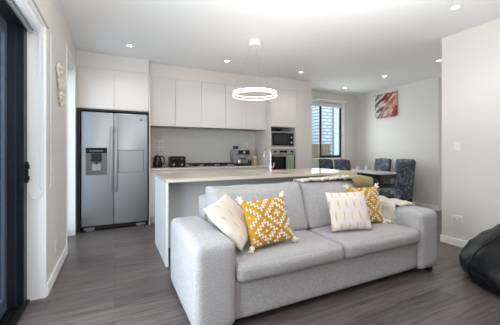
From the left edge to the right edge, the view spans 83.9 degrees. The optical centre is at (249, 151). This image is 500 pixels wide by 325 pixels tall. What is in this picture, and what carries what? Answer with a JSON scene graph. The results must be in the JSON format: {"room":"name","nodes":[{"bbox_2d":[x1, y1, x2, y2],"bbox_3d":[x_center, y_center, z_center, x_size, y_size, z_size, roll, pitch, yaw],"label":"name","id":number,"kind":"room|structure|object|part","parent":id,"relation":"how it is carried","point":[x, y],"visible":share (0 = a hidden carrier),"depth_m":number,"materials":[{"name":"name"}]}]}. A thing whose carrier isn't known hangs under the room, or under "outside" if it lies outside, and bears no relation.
{"room":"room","nodes":[
{"label":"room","id":0,"kind":"room"},
{"bbox_2d":[34,0,75,283],"bbox_3d":[-1.223,-0.150,1.184,0.160,2.660,7.600,0,0,-26],"label":"wall","id":1,"kind":"structure","parent":0,"point":[50,10],"depth_m":2.58,"materials":[{"name":"white paint"}]},
{"bbox_2d":[0,0,29,324],"bbox_3d":[-1.397,0.087,1.299,0.188,2.185,1.920,0,0,-26],"label":"door","id":2,"kind":"structure","parent":1,"relation":"in","point":[14,166],"depth_m":2.04,"materials":[{"name":"grey metal"}]},
{"bbox_3d":[-1.585,0.105,1.591,0.045,2.090,1.010,0,0,-26],"label":"sliding panel","id":3,"kind":"part","parent":2,"relation":"part of","materials":[{"name":"grey metal"}]},
{"bbox_3d":[-1.731,0.163,2.164,0.030,0.165,0.037,0,0,-26],"label":"handle","id":4,"kind":"part","parent":2,"relation":"part of","materials":[{"name":"black plastic"}]},
{"bbox_2d":[6,0,50,199],"bbox_3d":[-1.296,-0.321,1.406,0.134,1.410,2.064,0,0,-26],"label":"roller blind","id":5,"kind":"object","parent":1,"relation":"attached to","point":[21,8],"visible":0.95,"depth_m":2.17,"materials":[{"name":"white fabric"}]},
{"bbox_3d":[-1.303,-0.925,1.345,0.016,0.024,1.820,0,0,-26],"label":"rail","id":6,"kind":"part","parent":5,"relation":"part of","materials":[{"name":"grey metal"}]},
{"bbox_3d":[-1.700,-0.268,2.204,0.108,1.304,0.008,0,0,-31],"label":"pull cord","id":7,"kind":"part","parent":5,"relation":"part of","materials":[{"name":"white plastic"}]},
{"bbox_3d":[-1.233,-1.019,1.401,0.012,0.014,2.000,0,0,-26],"label":"rail","id":8,"kind":"part","parent":5,"relation":"part of","materials":[{"name":"grey"}]},
{"bbox_3d":[-1.682,-0.338,2.285,0.008,1.344,0.154,0,0,-6],"label":"pull cord","id":9,"kind":"part","parent":5,"relation":"part of","materials":[{"name":"white plastic"}]},
{"bbox_2d":[26,0,45,300],"bbox_3d":[-1.284,0.080,1.359,0.123,2.200,1.950,0,0,-26],"label":"trim","id":10,"kind":"structure","parent":1,"relation":"attached to","point":[36,209],"depth_m":2.22,"materials":[{"name":"white wood"}]},
{"bbox_2d":[54,238,56,252],"bbox_3d":[-1.821,0.880,2.606,0.012,0.110,0.070,0,0,-26],"label":"power outlet","id":11,"kind":"object","parent":1,"relation":"attached to","point":[55,240],"visible":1,"depth_m":2.58,"materials":[{"name":"white plastic"}]},
{"bbox_2d":[46,245,66,295],"bbox_3d":[-1.881,1.130,2.732,0.014,0.100,1.040,0,0,-26],"label":"baseboard","id":12,"kind":"structure","parent":1,"relation":"attached to","point":[58,266],"depth_m":2.57,"materials":[{"name":"white"}]},
{"bbox_2d":[55,63,65,106],"bbox_3d":[-1.850,-0.641,2.722,0.060,0.388,0.251,0,0,-26],"label":"garland","id":13,"kind":"object","parent":1,"relation":"attached to","point":[58,67],"visible":1,"depth_m":2.69,"materials":[{"name":"brown"}]},
{"bbox_2d":[66,44,74,252],"bbox_3d":[-2.361,-0.030,3.532,0.172,2.420,0.819,0,0,-26],"label":"trim","id":14,"kind":"structure","parent":1,"relation":"attached to","point":[70,75],"depth_m":3.89,"materials":[{"name":"white wood"}]},
{"bbox_2d":[68,57,73,70],"bbox_3d":[-2.344,-1.139,3.541,0.086,0.123,0.760,0,0,-26],"label":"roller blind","id":15,"kind":"object","parent":1,"relation":"attached to","point":[70,66],"visible":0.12,"depth_m":3.71,"materials":[{"name":"white fabric"}]},
{"bbox_2d":[232,86,276,99],"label":"pendant light","id":16,"kind":"object","parent":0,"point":[274,92],"depth_m":3.58,"materials":[{"name":"white"}]},
{"bbox_2d":[232,91,276,99],"bbox_3d":[0.064,-0.745,3.725,0.604,0.012,0.604,0,0,-26],"label":"diffuser","id":17,"kind":"object","parent":16,"relation":"attached to","point":[234,92],"depth_m":3.88,"materials":[{"name":"beige plastic"}]},
{"bbox_2d":[17,210,499,324],"bbox_3d":[2.631,1.230,3.091,8.760,0.100,7.850,0,0,-26],"label":"floor","id":18,"kind":"structure","parent":0,"point":[113,275],"depth_m":2.25,"materials":[{"name":"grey wood"}]},
{"bbox_2d":[76,74,149,231],"bbox_3d":[-2.210,-0.035,4.552,1.017,2.430,0.660,0,0,-26],"label":"refrigerator surround","id":19,"kind":"object","parent":18,"relation":"on","point":[78,110],"visible":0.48,"depth_m":4.12,"materials":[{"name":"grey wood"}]},
{"bbox_3d":[-2.650,0.271,4.348,0.047,1.818,0.640,0,0,-26],"label":"panel","id":20,"kind":"part","parent":19,"relation":"part of","materials":[{"name":"grey metal"}]},
{"bbox_3d":[-1.761,-0.035,4.771,0.018,2.430,0.660,0,0,-26],"label":"panel","id":21,"kind":"part","parent":19,"relation":"part of","materials":[{"name":"white"}]},
{"bbox_2d":[81,111,146,231],"bbox_3d":[-2.171,0.297,4.496,0.910,1.765,0.695,0,0,-26],"label":"refrigerator","id":22,"kind":"object","parent":18,"relation":"on","point":[113,145],"visible":1,"depth_m":4.21,"materials":[{"name":"silver metal"}]},
{"bbox_3d":[-2.273,0.188,4.118,0.280,0.325,0.008,0,0,-26],"label":"dispenser frame","id":23,"kind":"part","parent":22,"relation":"part of","materials":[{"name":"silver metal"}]},
{"bbox_3d":[-2.275,0.260,4.159,0.427,1.690,0.070,0,0,-26],"label":"freezer door","id":24,"kind":"part","parent":22,"relation":"part of","materials":[{"name":"silver metal"}]},
{"bbox_3d":[-2.084,0.120,4.184,0.028,0.980,0.059,0,0,-26],"label":"door handle","id":25,"kind":"part","parent":22,"relation":"part of","materials":[{"name":"silver metal"}]},
{"bbox_3d":[-2.023,0.120,4.214,0.028,0.980,0.059,0,0,-26],"label":"door handle","id":26,"kind":"part","parent":22,"relation":"part of","materials":[{"name":"silver metal"}]},
{"bbox_3d":[-1.863,0.260,4.359,0.477,1.690,0.070,0,0,-26],"label":"fridge door","id":27,"kind":"part","parent":22,"relation":"part of","materials":[{"name":"silver metal"}]},
{"bbox_3d":[-1.850,0.152,4.326,0.347,0.330,0.004,0,0,-26],"label":"refreshment door","id":28,"kind":"part","parent":22,"relation":"part of","materials":[{"name":"silver metal"}]},
{"bbox_3d":[-1.850,0.150,4.325,0.363,0.350,0.005,0,0,-26],"label":"door trim","id":29,"kind":"part","parent":22,"relation":"part of","materials":[{"name":"silver metal"}]},
{"bbox_2d":[150,169,189,222],"bbox_3d":[-1.464,0.746,4.942,0.659,0.868,0.603,0,0,-26],"label":"base cabinet","id":30,"kind":"object","parent":18,"relation":"on","point":[152,173],"visible":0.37,"depth_m":4.55,"materials":[{"name":"white laminate"}]},
{"bbox_3d":[-1.485,0.703,4.606,0.326,0.741,0.018,0,0,-26],"label":"door","id":31,"kind":"part","parent":30,"relation":"part of","materials":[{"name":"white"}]},
{"bbox_3d":[-1.188,0.703,4.751,0.326,0.741,0.018,0,0,-26],"label":"door","id":32,"kind":"part","parent":30,"relation":"part of","materials":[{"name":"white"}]},
{"bbox_2d":[190,168,237,171],"bbox_3d":[-0.763,0.746,5.284,0.899,0.868,0.603,0,0,-26],"label":"base cabinet","id":33,"kind":"object","parent":18,"relation":"on","point":[224,169],"visible":0.16,"depth_m":5.00,"materials":[{"name":"white"}]},
{"bbox_2d":[150,164,268,170],"bbox_3d":[-0.756,0.295,5.279,2.230,0.030,0.622,0,0,-26],"label":"countertop","id":34,"kind":"structure","parent":33,"relation":"on","point":[251,166],"depth_m":4.91,"materials":[{"name":"beige stone"}]},
{"bbox_2d":[151,154,164,167],"bbox_3d":[-1.611,0.165,4.860,0.188,0.230,0.170,0,0,12],"label":"kettle","id":35,"kind":"object","parent":34,"relation":"on","point":[157,161],"visible":1,"depth_m":4.81,"materials":[{"name":"black plastic"}]},
{"bbox_2d":[168,156,185,166],"bbox_3d":[-1.315,0.181,5.000,0.290,0.196,0.190,0,0,-26],"label":"toaster","id":36,"kind":"object","parent":34,"relation":"on","point":[173,161],"visible":1,"depth_m":4.94,"materials":[{"name":"black"}]},
{"bbox_2d":[186,162,234,166],"bbox_3d":[-0.764,0.251,5.285,0.880,0.058,0.490,0,0,-26],"label":"gas cooktop","id":37,"kind":"object","parent":34,"relation":"in","point":[221,164],"visible":0.95,"depth_m":5.18,"materials":[{"name":"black metal"}]},
{"bbox_2d":[186,165,233,166],"bbox_3d":[-0.764,0.274,5.285,0.880,0.012,0.490,0,0,-26],"label":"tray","id":38,"kind":"object","parent":37,"relation":"on","point":[186,165],"depth_m":5.11,"materials":[{"name":"metal"}]},
{"bbox_2d":[230,146,250,165],"bbox_3d":[-0.177,0.084,5.565,0.290,0.392,0.441,0,0,-26],"label":"coffee machine","id":39,"kind":"object","parent":34,"relation":"on","point":[239,157],"visible":0.98,"depth_m":5.49,"materials":[{"name":"silver metal"}]},
{"bbox_2d":[235,163,250,165],"bbox_3d":[-0.140,0.257,5.489,0.290,0.044,0.129,0,0,-26],"label":"drip tray","id":40,"kind":"object","parent":39,"relation":"on","point":[236,164],"depth_m":5.44,"materials":[{"name":"black plastic"}]},
{"bbox_2d":[252,156,256,164],"bbox_3d":[0.092,0.189,5.742,0.100,0.182,0.099,0,0,-26],"label":"canister","id":41,"kind":"object","parent":34,"relation":"on","point":[254,158],"visible":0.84,"depth_m":5.70,"materials":[{"name":"beige"}]},
{"bbox_2d":[155,175,329,266],"bbox_3d":[0.156,0.750,3.797,2.666,0.860,0.843,0,0,-26],"label":"kitchen island","id":42,"kind":"object","parent":18,"relation":"on","point":[173,200],"visible":0.24,"depth_m":3.21,"materials":[{"name":"white wood"}]},
{"bbox_3d":[-1.031,0.750,3.218,0.025,0.860,0.843,0,0,-26],"label":"panel","id":43,"kind":"part","parent":42,"relation":"part of","materials":[{"name":"white"}]},
{"bbox_2d":[155,168,356,182],"bbox_3d":[0.156,0.302,3.798,2.670,0.034,0.850,0,0,-26],"label":"benchtop","id":44,"kind":"object","parent":42,"relation":"on","point":[249,174],"visible":1,"depth_m":3.46,"materials":[{"name":"beige stone"}]},
{"bbox_2d":[263,148,273,172],"bbox_3d":[0.258,0.117,3.844,0.088,0.336,0.218,0,0,-26],"label":"kitchen faucet","id":45,"kind":"object","parent":44,"relation":"on","point":[270,165],"visible":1,"depth_m":3.75,"materials":[{"name":"silver metal"}]},
{"bbox_3d":[0.239,0.067,3.844,0.023,0.236,0.203,0,0,-26],"label":"spout","id":46,"kind":"part","parent":45,"relation":"part of","materials":[{"name":"silver metal"}]},
{"bbox_2d":[237,167,268,170],"bbox_3d":[-0.058,0.746,5.628,0.668,0.868,0.603,0,0,-26],"label":"base cabinet","id":47,"kind":"object","parent":18,"relation":"on","point":[259,168],"visible":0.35,"depth_m":5.36,"materials":[{"name":"white"}]},
{"bbox_2d":[255,88,295,168],"bbox_3d":[0.530,-0.035,5.892,0.619,2.430,0.663,0,0,-26],"label":"oven tower","id":48,"kind":"object","parent":18,"relation":"on","point":[280,110],"visible":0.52,"depth_m":5.62,"materials":[{"name":"white laminate"}]},
{"bbox_2d":[150,126,261,131],"bbox_3d":[-0.781,-0.438,5.343,2.160,0.023,0.430,0,0,-26],"label":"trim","id":49,"kind":"structure","parent":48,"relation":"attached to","point":[169,127],"depth_m":5.22,"materials":[{"name":"silver metal"}]},
{"bbox_2d":[271,131,293,146],"bbox_3d":[0.583,-0.245,5.785,0.550,0.313,0.412,0,0,-26],"label":"microwave","id":50,"kind":"object","parent":48,"relation":"in","point":[278,139],"visible":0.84,"depth_m":5.61,"materials":[{"name":"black metal"}]},
{"bbox_3d":[0.607,-0.247,5.593,0.375,0.255,0.010,0,0,-26],"label":"door","id":51,"kind":"part","parent":50,"relation":"part of","materials":[{"name":"black glass"}]},
{"bbox_3d":[0.839,-0.247,5.706,0.120,0.255,0.010,0,0,-26],"label":"control panel","id":52,"kind":"part","parent":50,"relation":"part of","materials":[{"name":"black plastic"}]},
{"bbox_2d":[271,149,294,169],"bbox_3d":[0.560,0.249,5.831,0.576,0.602,0.609,0,0,-26],"label":"oven","id":53,"kind":"object","parent":48,"relation":"in","point":[278,156],"visible":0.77,"depth_m":5.57,"materials":[{"name":"silver metal"}]},
{"bbox_3d":[0.668,0.004,5.610,0.576,0.103,0.022,0,0,-26],"label":"control panel","id":54,"kind":"part","parent":53,"relation":"part of","materials":[{"name":"silver metal"}]},
{"bbox_2d":[286,155,293,168],"bbox_3d":[0.812,0.269,5.619,0.175,0.382,0.044,0,0,-26],"label":"tea towel","id":55,"kind":"object","parent":53,"relation":"hanging from","point":[290,158],"visible":0.8,"depth_m":5.61,"materials":[{"name":"green fabric"}]},
{"bbox_3d":[0.680,-0.873,5.606,0.598,0.751,0.018,0,0,-26],"label":"door","id":56,"kind":"part","parent":48,"relation":"part of","materials":[{"name":"white"}]},
{"bbox_2d":[170,179,436,324],"bbox_3d":[0.579,0.742,2.623,2.474,0.875,0.954,0,0,-26],"label":"sofa","id":57,"kind":"object","parent":18,"relation":"on","point":[215,282],"visible":0.75,"depth_m":2.17,"materials":[{"name":"fabric"}]},
{"bbox_3d":[-0.396,0.861,2.133,0.293,0.591,0.868,0,0,-26],"label":"armrest","id":58,"kind":"part","parent":57,"relation":"part of","materials":[{"name":"fabric"}]},
{"bbox_3d":[0.410,0.762,2.970,1.922,0.717,0.181,0,0,-26],"label":"backrest","id":59,"kind":"part","parent":57,"relation":"part of","materials":[{"name":"fabric"}]},
{"bbox_2d":[203,194,249,250],"bbox_3d":[-0.133,0.525,2.144,0.285,0.338,0.435,0,0,19],"label":"throw pillow","id":60,"kind":"object","parent":57,"relation":"on","point":[226,214],"visible":0.86,"depth_m":2.02,"materials":[{"name":"white fabric"}]},
{"bbox_2d":[205,182,307,234],"bbox_3d":[0.067,0.529,2.565,0.942,0.438,0.363,0,0,-26],"label":"cushion","id":61,"kind":"object","parent":57,"relation":"on","point":[294,201],"depth_m":2.55,"materials":[{"name":"fabric"}]},
{"bbox_2d":[235,191,298,253],"bbox_3d":[0.138,0.542,2.165,0.487,0.428,0.205,0,0,-32],"label":"throw pillow","id":62,"kind":"object","parent":57,"relation":"on","point":[267,221],"visible":0.99,"depth_m":2.11,"materials":[{"name":"yellow fabric"}]},
{"bbox_2d":[235,230,343,282],"bbox_3d":[0.186,0.804,2.331,0.940,0.184,0.769,0,0,-26],"label":"seat cushion","id":63,"kind":"object","parent":57,"relation":"on","point":[314,251],"depth_m":2.03,"materials":[{"name":"fabric"}]},
{"bbox_3d":[0.568,0.990,2.644,1.940,0.270,0.865,0,0,-26],"label":"seat","id":64,"kind":"part","parent":57,"relation":"part of","materials":[{"name":"fabric"}]},
{"bbox_2d":[294,179,366,228],"bbox_3d":[0.923,0.525,2.978,0.972,0.440,0.370,0,0,-26],"label":"cushion","id":65,"kind":"object","parent":57,"relation":"on","point":[315,204],"depth_m":2.74,"materials":[{"name":"fabric"}]},
{"bbox_2d":[325,191,372,231],"bbox_3d":[0.911,0.545,2.569,0.407,0.339,0.175,0,0,-9],"label":"throw pillow","id":66,"kind":"object","parent":57,"relation":"on","point":[348,210],"visible":1,"depth_m":2.52,"materials":[{"name":"white fabric"}]},
{"bbox_2d":[325,173,373,187],"bbox_3d":[1.181,0.714,3.227,0.954,0.939,0.435,0,0,-26],"label":"blanket","id":67,"kind":"object","parent":57,"relation":"on","point":[358,180],"visible":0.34,"depth_m":3.03,"materials":[{"name":"fabric"}]},
{"bbox_2d":[293,175,414,223],"bbox_3d":[1.087,0.582,2.994,1.239,0.656,0.688,0,0,-26],"label":"knitted throw","id":68,"kind":"object","parent":57,"relation":"on","point":[387,204],"visible":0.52,"depth_m":2.94,"materials":[{"name":"fabric"}]},
{"bbox_3d":[0.798,0.284,2.908,0.644,0.060,0.063,0,0,-26],"label":"bobble trim","id":69,"kind":"part","parent":68,"relation":"part of","materials":[{"name":"beige fabric"}]},
{"bbox_2d":[305,222,419,258],"bbox_3d":[1.039,0.809,2.747,0.968,0.185,0.772,0,0,-26],"label":"seat cushion","id":70,"kind":"object","parent":57,"relation":"on","point":[384,239],"depth_m":2.47,"materials":[{"name":"fabric"}]},
{"bbox_2d":[343,183,387,223],"bbox_3d":[1.169,0.545,2.816,0.472,0.427,0.177,0,0,-18],"label":"throw pillow","id":71,"kind":"object","parent":57,"relation":"on","point":[371,194],"visible":0.57,"depth_m":2.79,"materials":[{"name":"yellow fabric"}]},
{"bbox_3d":[1.565,0.863,3.088,0.294,0.591,0.868,0,0,-26],"label":"armrest","id":72,"kind":"part","parent":57,"relation":"part of","materials":[{"name":"fabric"}]},
{"bbox_2d":[296,91,311,168],"bbox_3d":[0.989,-0.035,6.116,0.400,2.430,0.663,0,0,-26],"label":"pantry cabinet","id":73,"kind":"object","parent":18,"relation":"on","point":[303,99],"visible":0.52,"depth_m":5.81,"materials":[{"name":"white"}]},
{"bbox_2d":[318,159,333,168],"bbox_3d":[1.884,0.669,6.298,0.540,1.021,0.428,0,0,-26],"label":"dining chair","id":74,"kind":"object","parent":18,"relation":"on","point":[323,163],"visible":0.23,"depth_m":6.13,"materials":[{"name":"grey fabric"}]},
{"bbox_2d":[334,159,350,170],"bbox_3d":[2.103,0.669,5.848,0.540,1.021,0.428,0,0,-26],"label":"dining chair","id":75,"kind":"object","parent":18,"relation":"on","point":[340,164],"visible":0.2,"depth_m":5.69,"materials":[{"name":"grey fabric"}]},
{"bbox_2d":[351,169,404,200],"bbox_3d":[2.518,0.805,6.096,0.730,0.750,1.410,0,0,-26],"label":"dining table","id":76,"kind":"object","parent":18,"relation":"on","point":[380,175],"visible":0.31,"depth_m":5.49,"materials":[{"name":"grey"}]},
{"bbox_3d":[2.524,0.827,5.375,0.076,0.707,0.076,0,0,-26],"label":"leg","id":77,"kind":"part","parent":76,"relation":"part of","materials":[{"name":"brown wood"}]},
{"bbox_2d":[373,158,391,197],"bbox_3d":[2.885,0.669,6.348,0.540,1.021,0.428,0,0,-26],"label":"dining chair","id":78,"kind":"object","parent":18,"relation":"on","point":[381,164],"visible":0.34,"depth_m":6.35,"materials":[{"name":"grey fabric"}]},
{"bbox_3d":[3.061,0.509,6.433,0.149,0.701,0.428,0,0,-26],"label":"backrest","id":79,"kind":"part","parent":78,"relation":"part of","materials":[{"name":"grey fabric"}]},
{"bbox_2d":[377,161,415,201],"bbox_3d":[2.629,0.669,5.036,0.428,1.021,0.540,0,0,-26],"label":"dining chair","id":80,"kind":"object","parent":18,"relation":"on","point":[404,182],"visible":0.81,"depth_m":4.82,"materials":[{"name":"grey fabric"}]},
{"bbox_3d":[2.604,0.757,5.086,0.406,0.148,0.428,0,0,-26],"label":"seat","id":81,"kind":"part","parent":80,"relation":"part of","materials":[{"name":"grey fabric"}]},
{"bbox_3d":[2.714,0.509,4.860,0.428,0.701,0.149,0,0,-26],"label":"backrest","id":82,"kind":"part","parent":80,"relation":"part of","materials":[{"name":"grey fabric"}]},
{"bbox_2d":[383,159,414,201],"bbox_3d":[3.122,0.669,5.862,0.540,1.021,0.428,0,0,-26],"label":"dining chair","id":83,"kind":"object","parent":18,"relation":"on","point":[392,185],"visible":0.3,"depth_m":5.87,"materials":[{"name":"grey fabric"}]},
{"bbox_3d":[3.072,0.757,5.837,0.428,0.148,0.406,0,0,-26],"label":"seat","id":84,"kind":"part","parent":83,"relation":"part of","materials":[{"name":"grey fabric"}]},
{"bbox_3d":[3.298,0.509,5.948,0.149,0.701,0.428,0,0,-26],"label":"backrest","id":85,"kind":"part","parent":83,"relation":"part of","materials":[{"name":"grey fabric"}]},
{"bbox_2d":[459,223,499,294],"bbox_3d":[2.474,0.832,2.383,1.087,0.697,1.074,0,0,-42],"label":"beanbag","id":86,"kind":"object","parent":18,"relation":"on","point":[479,258],"visible":1,"depth_m":2.39,"materials":[{"name":"black leather"}]},
{"bbox_2d":[58,0,499,95],"bbox_3d":[2.631,-1.530,3.091,8.760,0.100,7.850,0,0,-26],"label":"ceiling","id":87,"kind":"structure","parent":0,"point":[336,45],"depth_m":3.49,"materials":[{"name":"white paint"}]},
{"bbox_2d":[248,38,260,50],"label":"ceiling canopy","id":88,"kind":"object","parent":87,"relation":"hanging from","point":[254,43],"depth_m":3.67,"materials":[{"name":"white metal"}]},
{"bbox_2d":[450,5,460,9],"bbox_3d":[2.105,-1.476,2.847,0.090,0.006,0.090,0,0,-26],"label":"recessed light","id":89,"kind":"object","parent":87,"relation":"in","point":[454,7],"visible":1,"depth_m":2.85,"materials":[{"name":"beige"}]},
{"bbox_2d":[312,91,356,168],"bbox_3d":[-0.092,-0.150,6.052,6.460,2.660,0.160,0,0,-26],"label":"wall","id":90,"kind":"structure","parent":0,"point":[351,100],"depth_m":7.26,"materials":[{"name":"white paint"}]},
{"bbox_2d":[76,66,148,111],"bbox_3d":[-2.223,-0.945,4.555,0.998,0.610,0.653,0,0,-26],"label":"upper cabinet","id":91,"kind":"object","parent":90,"relation":"attached to","point":[96,88],"visible":1,"depth_m":4.25,"materials":[{"name":"white"}]},
{"bbox_3d":[-2.297,-0.948,4.165,0.474,0.601,0.018,0,0,-26],"label":"door","id":92,"kind":"part","parent":91,"relation":"part of","materials":[{"name":"white"}]},
{"bbox_3d":[-1.859,-0.948,4.379,0.494,0.601,0.018,0,0,-26],"label":"door","id":93,"kind":"part","parent":91,"relation":"part of","materials":[{"name":"white laminate"}]},
{"bbox_2d":[76,50,148,73],"bbox_3d":[-2.224,-1.365,4.561,1.000,0.227,0.649,0,0,-26],"label":"trim","id":94,"kind":"structure","parent":90,"relation":"attached to","point":[83,58],"depth_m":4.25,"materials":[{"name":"white"}]},
{"bbox_2d":[150,76,174,125],"bbox_3d":[-1.593,-0.842,4.942,0.429,0.816,0.516,0,0,-26],"label":"upper cabinet","id":95,"kind":"object","parent":90,"relation":"attached to","point":[162,90],"visible":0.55,"depth_m":4.71,"materials":[{"name":"white"}]},
{"bbox_2d":[175,79,200,126],"bbox_3d":[-1.193,-0.842,5.137,0.459,0.816,0.516,0,0,-26],"label":"upper cabinet","id":96,"kind":"object","parent":90,"relation":"attached to","point":[187,93],"visible":0.96,"depth_m":4.89,"materials":[{"name":"white"}]},
{"bbox_2d":[150,128,254,166],"bbox_3d":[-0.896,-0.086,5.564,2.230,0.728,0.012,0,0,-26],"label":"backsplash","id":97,"kind":"structure","parent":90,"relation":"attached to","point":[198,146],"depth_m":5.51,"materials":[{"name":"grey glass"}]},
{"bbox_2d":[155,140,162,144],"bbox_3d":[-1.690,-0.165,5.164,0.150,0.085,0.012,0,0,-26],"label":"power outlet","id":98,"kind":"object","parent":97,"relation":"attached to","point":[157,142],"visible":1,"depth_m":5.16,"materials":[{"name":"white plastic"}]},
{"bbox_2d":[155,146,162,150],"bbox_3d":[-1.690,-0.055,5.164,0.150,0.085,0.012,0,0,-26],"label":"power outlet","id":99,"kind":"object","parent":97,"relation":"attached to","point":[157,148],"visible":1,"depth_m":5.16,"materials":[{"name":"white plastic"}]},
{"bbox_2d":[149,63,265,87],"bbox_3d":[-0.786,-1.365,5.339,2.230,0.227,0.511,0,0,-26],"label":"trim","id":100,"kind":"structure","parent":90,"relation":"attached to","point":[155,70],"depth_m":5.04,"materials":[{"name":"white paint"}]},
{"bbox_2d":[201,82,224,127],"bbox_3d":[-0.779,-0.842,5.339,0.459,0.816,0.516,0,0,-26],"label":"upper cabinet","id":101,"kind":"object","parent":90,"relation":"attached to","point":[212,95],"visible":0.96,"depth_m":5.10,"materials":[{"name":"white"}]},
{"bbox_2d":[225,85,246,128],"bbox_3d":[-0.375,-0.842,5.536,0.439,0.816,0.516,0,0,-26],"label":"upper cabinet","id":102,"kind":"object","parent":90,"relation":"attached to","point":[235,109],"visible":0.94,"depth_m":5.30,"materials":[{"name":"white"}]},
{"bbox_2d":[247,87,265,129],"bbox_3d":[0.021,-0.842,5.729,0.439,0.816,0.516,0,0,-26],"label":"upper cabinet","id":103,"kind":"object","parent":90,"relation":"attached to","point":[256,109],"visible":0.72,"depth_m":5.50,"materials":[{"name":"white laminate"}]},
{"bbox_2d":[266,76,311,92],"bbox_3d":[0.709,-1.365,5.984,1.020,0.227,0.663,0,0,-26],"label":"trim","id":104,"kind":"structure","parent":90,"relation":"attached to","point":[272,82],"depth_m":5.65,"materials":[{"name":"white paint"}]},
{"bbox_2d":[312,100,344,158],"bbox_3d":[1.851,-0.535,6.995,1.260,1.430,0.148,0,0,-26],"label":"window","id":105,"kind":"structure","parent":90,"relation":"in","point":[341,110],"depth_m":7.21,"materials":[{"name":"white"}]},
{"bbox_2d":[312,102,342,107],"bbox_3d":[1.870,-1.172,6.979,1.160,0.104,0.057,0,0,-26],"label":"roller blind","id":106,"kind":"object","parent":105,"relation":"attached to","point":[313,103],"visible":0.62,"depth_m":6.99,"materials":[{"name":"white fabric"}]},
{"bbox_3d":[2.049,-0.535,7.101,0.708,1.370,0.028,0,0,-26],"label":"sliding sash","id":107,"kind":"part","parent":105,"relation":"part of","materials":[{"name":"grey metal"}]},
{"bbox_2d":[315,98,345,102],"bbox_3d":[2.034,-1.278,6.984,0.980,0.035,0.030,0,0,-26],"label":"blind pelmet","id":108,"kind":"object","parent":105,"relation":"attached to","point":[315,98],"visible":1,"depth_m":6.96,"materials":[{"name":"white"}]},
{"bbox_2d":[357,77,441,210],"bbox_3d":[3.327,-0.150,6.568,0.140,2.660,2.230,0,0,-26],"label":"wall","id":109,"kind":"structure","parent":0,"point":[415,133],"depth_m":6.00,"materials":[{"name":"white paint"}]},
{"bbox_2d":[375,91,396,118],"bbox_3d":[3.221,-1.093,6.589,0.034,0.575,0.580,0,0,-26],"label":"wall art","id":110,"kind":"object","parent":109,"relation":"attached to","point":[386,103],"visible":1,"depth_m":6.55,"materials":[{"name":"fabric"}]},
{"bbox_2d":[391,198,437,210],"bbox_3d":[3.293,1.135,6.463,0.014,0.090,2.070,0,0,-26],"label":"baseboard","id":111,"kind":"structure","parent":109,"relation":"attached to","point":[432,207],"depth_m":5.74,"materials":[{"name":"white"}]},
{"bbox_2d":[442,18,499,240],"bbox_3d":[3.525,-0.150,1.703,0.130,2.660,4.370,0,0,-26],"label":"wall","id":112,"kind":"structure","parent":0,"point":[470,57],"depth_m":3.34,"materials":[{"name":"white paint"}]},
{"bbox_2d":[440,234,467,247],"bbox_3d":[3.516,1.135,1.706,0.144,0.090,4.384,0,0,-26],"label":"baseboard","id":113,"kind":"structure","parent":112,"relation":"attached to","point":[449,240],"depth_m":3.50,"materials":[{"name":"white wood"}]},
{"bbox_2d":[454,142,459,150],"bbox_3d":[2.584,-0.060,3.469,0.013,0.110,0.070,0,0,-26],"label":"light switch","id":114,"kind":"object","parent":112,"relation":"attached to","point":[456,144],"visible":1,"depth_m":3.47,"materials":[{"name":"white plastic"}]},
{"bbox_2d":[452,214,462,222],"bbox_3d":[2.585,0.835,3.469,0.012,0.075,0.125,0,0,-26],"label":"power outlet","id":115,"kind":"object","parent":112,"relation":"attached to","point":[457,218],"visible":1,"depth_m":3.46,"materials":[{"name":"white plastic"}]},
{"label":"outside","id":116,"kind":"structure","parent":0,"visible":0},
{"bbox_3d":[1.274,1.250,10.390,12.600,0.100,6.440,0,0,-26],"label":"trim","id":117,"kind":"structure","parent":116,"visible":0},
{"bbox_2d":[312,144,330,156],"bbox_3d":[1.663,0.480,8.521,2.060,1.440,0.060,0,0,-26],"label":"fence","id":118,"kind":"object","parent":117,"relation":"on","point":[326,148],"visible":0.12,"depth_m":8.81,"materials":[{"name":"brown wood"}]},
{"bbox_2d":[312,106,338,154],"bbox_3d":[3.367,-1.080,10.320,5.900,4.560,1.000,0,0,-26],"label":"house","id":119,"kind":"structure","parent":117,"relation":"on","point":[330,115],"depth_m":9.61,"materials":[{"name":"grey"}]}
]}

